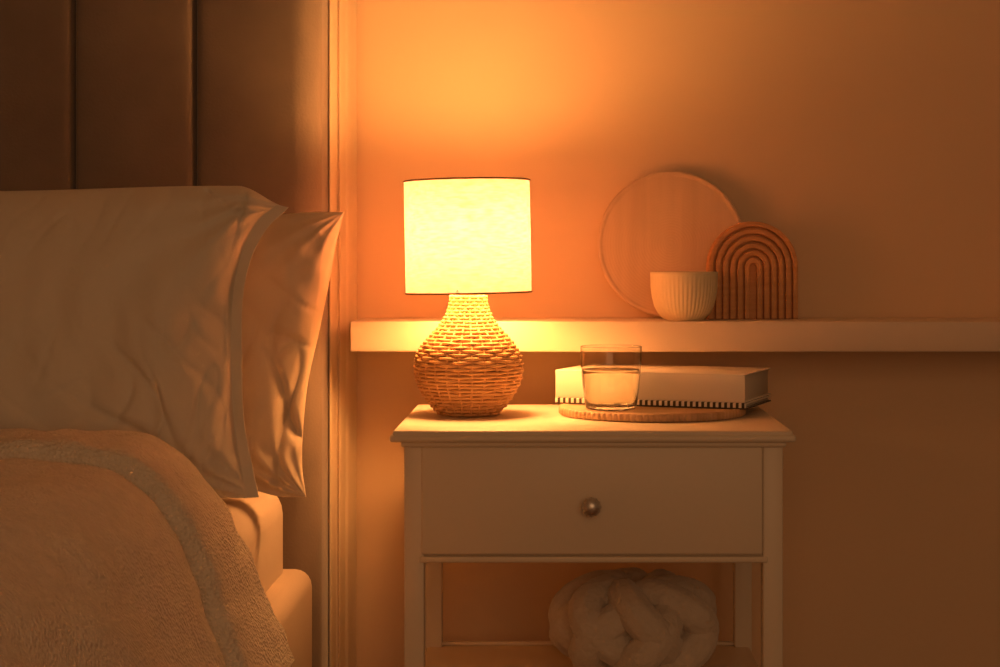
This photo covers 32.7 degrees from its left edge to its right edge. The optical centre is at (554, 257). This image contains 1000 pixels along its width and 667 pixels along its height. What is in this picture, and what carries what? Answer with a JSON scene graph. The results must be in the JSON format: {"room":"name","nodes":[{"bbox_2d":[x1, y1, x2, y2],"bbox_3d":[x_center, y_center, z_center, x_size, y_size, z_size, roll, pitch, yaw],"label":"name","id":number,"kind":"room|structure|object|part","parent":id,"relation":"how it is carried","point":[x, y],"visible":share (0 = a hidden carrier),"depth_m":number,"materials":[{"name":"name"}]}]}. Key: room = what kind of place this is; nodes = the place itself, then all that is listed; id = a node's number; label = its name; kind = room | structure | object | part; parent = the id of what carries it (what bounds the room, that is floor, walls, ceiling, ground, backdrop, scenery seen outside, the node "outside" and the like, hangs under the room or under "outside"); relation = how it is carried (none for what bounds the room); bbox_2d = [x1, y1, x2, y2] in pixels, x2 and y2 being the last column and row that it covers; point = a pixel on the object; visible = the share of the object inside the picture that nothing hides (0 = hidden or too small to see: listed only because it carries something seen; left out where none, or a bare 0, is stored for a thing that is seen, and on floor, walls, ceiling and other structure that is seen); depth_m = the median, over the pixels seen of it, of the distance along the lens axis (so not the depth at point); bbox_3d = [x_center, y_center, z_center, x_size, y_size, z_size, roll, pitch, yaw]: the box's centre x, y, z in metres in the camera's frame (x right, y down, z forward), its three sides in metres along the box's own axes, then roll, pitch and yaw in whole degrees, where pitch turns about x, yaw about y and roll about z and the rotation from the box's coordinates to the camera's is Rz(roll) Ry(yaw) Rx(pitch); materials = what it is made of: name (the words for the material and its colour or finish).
{"room":"bedroom","nodes":[
{"label":"bedroom","id":0,"kind":"room"},
{"bbox_2d":[356,0,999,666],"bbox_3d":[-0.200,-0.426,2.770,4.800,2.500,0.100,0,0,0],"label":"wall","id":1,"kind":"structure","parent":0,"point":[866,133],"depth_m":2.72,"materials":[{"name":"paint"}]},
{"bbox_2d":[350,318,999,351],"bbox_3d":[0.646,0.118,2.635,1.908,0.046,0.170,0,0,0],"label":"wall shelf","id":2,"kind":"object","parent":1,"relation":"attached to","point":[366,334],"visible":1,"depth_m":2.55,"materials":[{"name":"beige paint"}]},
{"bbox_2d":[597,171,740,316],"bbox_3d":[0.183,-0.022,2.692,0.232,0.232,0.034,0,0,5],"label":"decorative plate","id":3,"kind":"object","parent":2,"relation":"on","point":[666,220],"visible":0.81,"depth_m":2.69,"materials":[{"name":"brown wood"}]},
{"bbox_2d":[650,271,717,320],"bbox_3d":[0.197,0.058,2.598,0.104,0.074,0.104,0,0,0],"label":"ceramic cup","id":4,"kind":"object","parent":2,"relation":"on","point":[676,295],"visible":1,"depth_m":2.56,"materials":[{"name":"beige ceramic"}]},
{"bbox_2d":[706,221,797,318],"bbox_3d":[0.307,0.019,2.652,0.141,0.152,0.022,0,0,-5],"label":"arch","id":5,"kind":"object","parent":2,"relation":"on","point":[756,264],"visible":0.99,"depth_m":2.64,"materials":[{"name":"brown wood"}]},
{"bbox_3d":[-0.250,-1.706,0.670,4.900,0.060,4.300,0,0,0],"label":"ceiling","id":6,"kind":"structure","parent":0,"visible":0},
{"bbox_2d":[329,0,356,666],"bbox_3d":[-0.328,-0.431,2.656,0.037,2.490,0.111,0,0,0],"label":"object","id":7,"kind":"object","parent":6,"relation":"hanging from","point":[342,13],"visible":0.97,"depth_m":2.64,"materials":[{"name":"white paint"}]},
{"bbox_3d":[-0.250,0.854,0.670,4.900,0.060,4.300,0,0,0],"label":"floor","id":8,"kind":"structure","parent":0,"visible":0},
{"bbox_2d":[0,0,328,666],"bbox_3d":[-1.244,0.149,1.558,1.794,1.350,2.315,0,0,0],"label":"bed","id":9,"kind":"object","parent":8,"relation":"on","point":[95,94],"visible":0.47,"depth_m":2.50,"materials":[{"name":"fabric"}]},
{"bbox_2d":[0,186,287,497],"bbox_3d":[-0.727,0.101,2.166,0.747,0.392,0.224,0,0,0],"label":"pillow","id":10,"kind":"object","parent":9,"relation":"on","point":[121,308],"visible":0.84,"depth_m":2.13,"materials":[{"name":"fabric"}]},
{"bbox_2d":[0,428,293,666],"bbox_3d":[-1.176,0.339,1.255,1.750,0.293,1.509,0,0,0],"label":"blanket","id":11,"kind":"object","parent":9,"relation":"on","point":[116,550],"visible":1,"depth_m":1.67,"materials":[{"name":"beige fabric"}]},
{"bbox_3d":[-1.196,0.414,1.468,1.609,0.180,2.035,0,0,0],"label":"mattress","id":12,"kind":"part","parent":9,"relation":"part of","materials":[{"name":"beige fabric"}]},
{"bbox_3d":[-1.206,0.588,1.448,1.707,0.272,2.095,0,0,0],"label":"frame","id":13,"kind":"part","parent":9,"relation":"part of","materials":[{"name":"beige fabric"}]},
{"bbox_2d":[242,212,343,496],"bbox_3d":[-0.659,0.127,2.329,0.722,0.384,0.187,0,0,0],"label":"pillow","id":14,"kind":"object","parent":9,"relation":"on","point":[289,272],"visible":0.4,"depth_m":2.30,"materials":[{"name":"fabric"}]},
{"bbox_2d":[389,405,795,666],"bbox_3d":[0.049,0.524,2.393,0.527,0.600,0.421,0,0,0],"label":"nightstand","id":15,"kind":"object","parent":8,"relation":"on","point":[520,483],"visible":0.99,"depth_m":2.21,"materials":[{"name":"white paint"}]},
{"bbox_3d":[-0.184,0.534,2.228,0.026,0.579,0.026,0,0,0],"label":"leg","id":16,"kind":"part","parent":15,"relation":"part of","materials":[{"name":"white paint"}]},
{"bbox_3d":[-0.184,0.534,2.578,0.026,0.579,0.026,0,0,0],"label":"leg","id":17,"kind":"part","parent":15,"relation":"part of","materials":[{"name":"white paint"}]},
{"bbox_2d":[403,177,531,416],"bbox_3d":[-0.125,0.055,2.430,0.190,0.336,0.188,0,0,0],"label":"table lamp","id":18,"kind":"object","parent":15,"relation":"on","point":[466,238],"visible":1,"depth_m":2.36,"materials":[{"name":"fabric"}]},
{"bbox_3d":[-0.125,-0.030,2.430,0.180,0.159,0.180,-1,0,0],"label":"lamp shade","id":19,"kind":"part","parent":18,"relation":"part of","materials":[{"name":"fabric"}]},
{"bbox_3d":[0.050,0.585,2.580,0.454,0.005,0.010,0,0,0],"label":"rail","id":20,"kind":"part","parent":15,"relation":"part of","materials":[{"name":"white paint"}]},
{"bbox_2d":[425,645,757,666],"bbox_3d":[0.050,0.597,2.405,0.486,0.020,0.360,0,0,0],"label":"shelf","id":21,"kind":"object","parent":15,"relation":"attached to","point":[435,655],"depth_m":2.50,"materials":[{"name":"white paint"}]},
{"bbox_3d":[0.047,0.321,2.197,0.027,0.027,0.030,0,0,0],"label":"drawer knob","id":22,"kind":"part","parent":15,"relation":"part of","materials":[{"name":"metal"}]},
{"bbox_3d":[0.048,0.316,2.221,0.445,0.140,0.021,0,0,0],"label":"drawer","id":23,"kind":"part","parent":15,"relation":"part of","materials":[{"name":"white paint"}]},
{"bbox_3d":[0.050,0.393,2.224,0.454,0.008,0.023,0,0,0],"label":"rail","id":24,"kind":"part","parent":15,"relation":"part of","materials":[{"name":"white paint"}]},
{"bbox_3d":[0.050,0.242,2.401,0.502,0.008,0.387,0,0,0],"label":"cornice","id":25,"kind":"part","parent":15,"relation":"part of","materials":[{"name":"white paint"}]},
{"bbox_2d":[548,567,718,666],"bbox_3d":[0.118,0.515,2.398,0.239,0.141,0.244,0,0,29],"label":"cushion","id":26,"kind":"object","parent":15,"relation":"on","point":[620,617],"visible":1,"depth_m":2.32,"materials":[{"name":"fabric"}]},
{"bbox_2d":[559,404,745,422],"bbox_3d":[0.139,0.218,2.440,0.268,0.012,0.268,0,0,0],"label":"wooden tray","id":27,"kind":"object","parent":15,"relation":"on","point":[579,411],"visible":0.58,"depth_m":2.34,"materials":[{"name":"brown wood"}]},
{"bbox_2d":[580,344,641,410],"bbox_3d":[0.079,0.168,2.395,0.087,0.089,0.087,0,0,0],"label":"drinking glass","id":28,"kind":"object","parent":27,"relation":"on","point":[610,373],"visible":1,"depth_m":2.36,"materials":[{"name":"clear glass"}]},
{"bbox_2d":[555,395,770,409],"bbox_3d":[0.160,0.208,2.501,0.286,0.009,0.152,0,0,20],"label":"book","id":29,"kind":"object","parent":27,"relation":"on","point":[558,400],"visible":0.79,"depth_m":2.42,"materials":[{"name":"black paper"}]},
{"bbox_2d":[556,365,770,402],"bbox_3d":[0.161,0.183,2.506,0.284,0.040,0.158,0,0,20],"label":"book","id":30,"kind":"object","parent":29,"relation":"on","point":[657,382],"visible":0.86,"depth_m":2.43,"materials":[{"name":"beige paper"}]},
{"bbox_3d":[0.284,0.534,2.578,0.026,0.579,0.026,0,0,0],"label":"leg","id":31,"kind":"part","parent":15,"relation":"part of","materials":[{"name":"white paint"}]},
{"bbox_3d":[0.284,0.534,2.228,0.026,0.579,0.026,0,0,0],"label":"leg","id":32,"kind":"part","parent":15,"relation":"part of","materials":[{"name":"white paint"}]}
]}

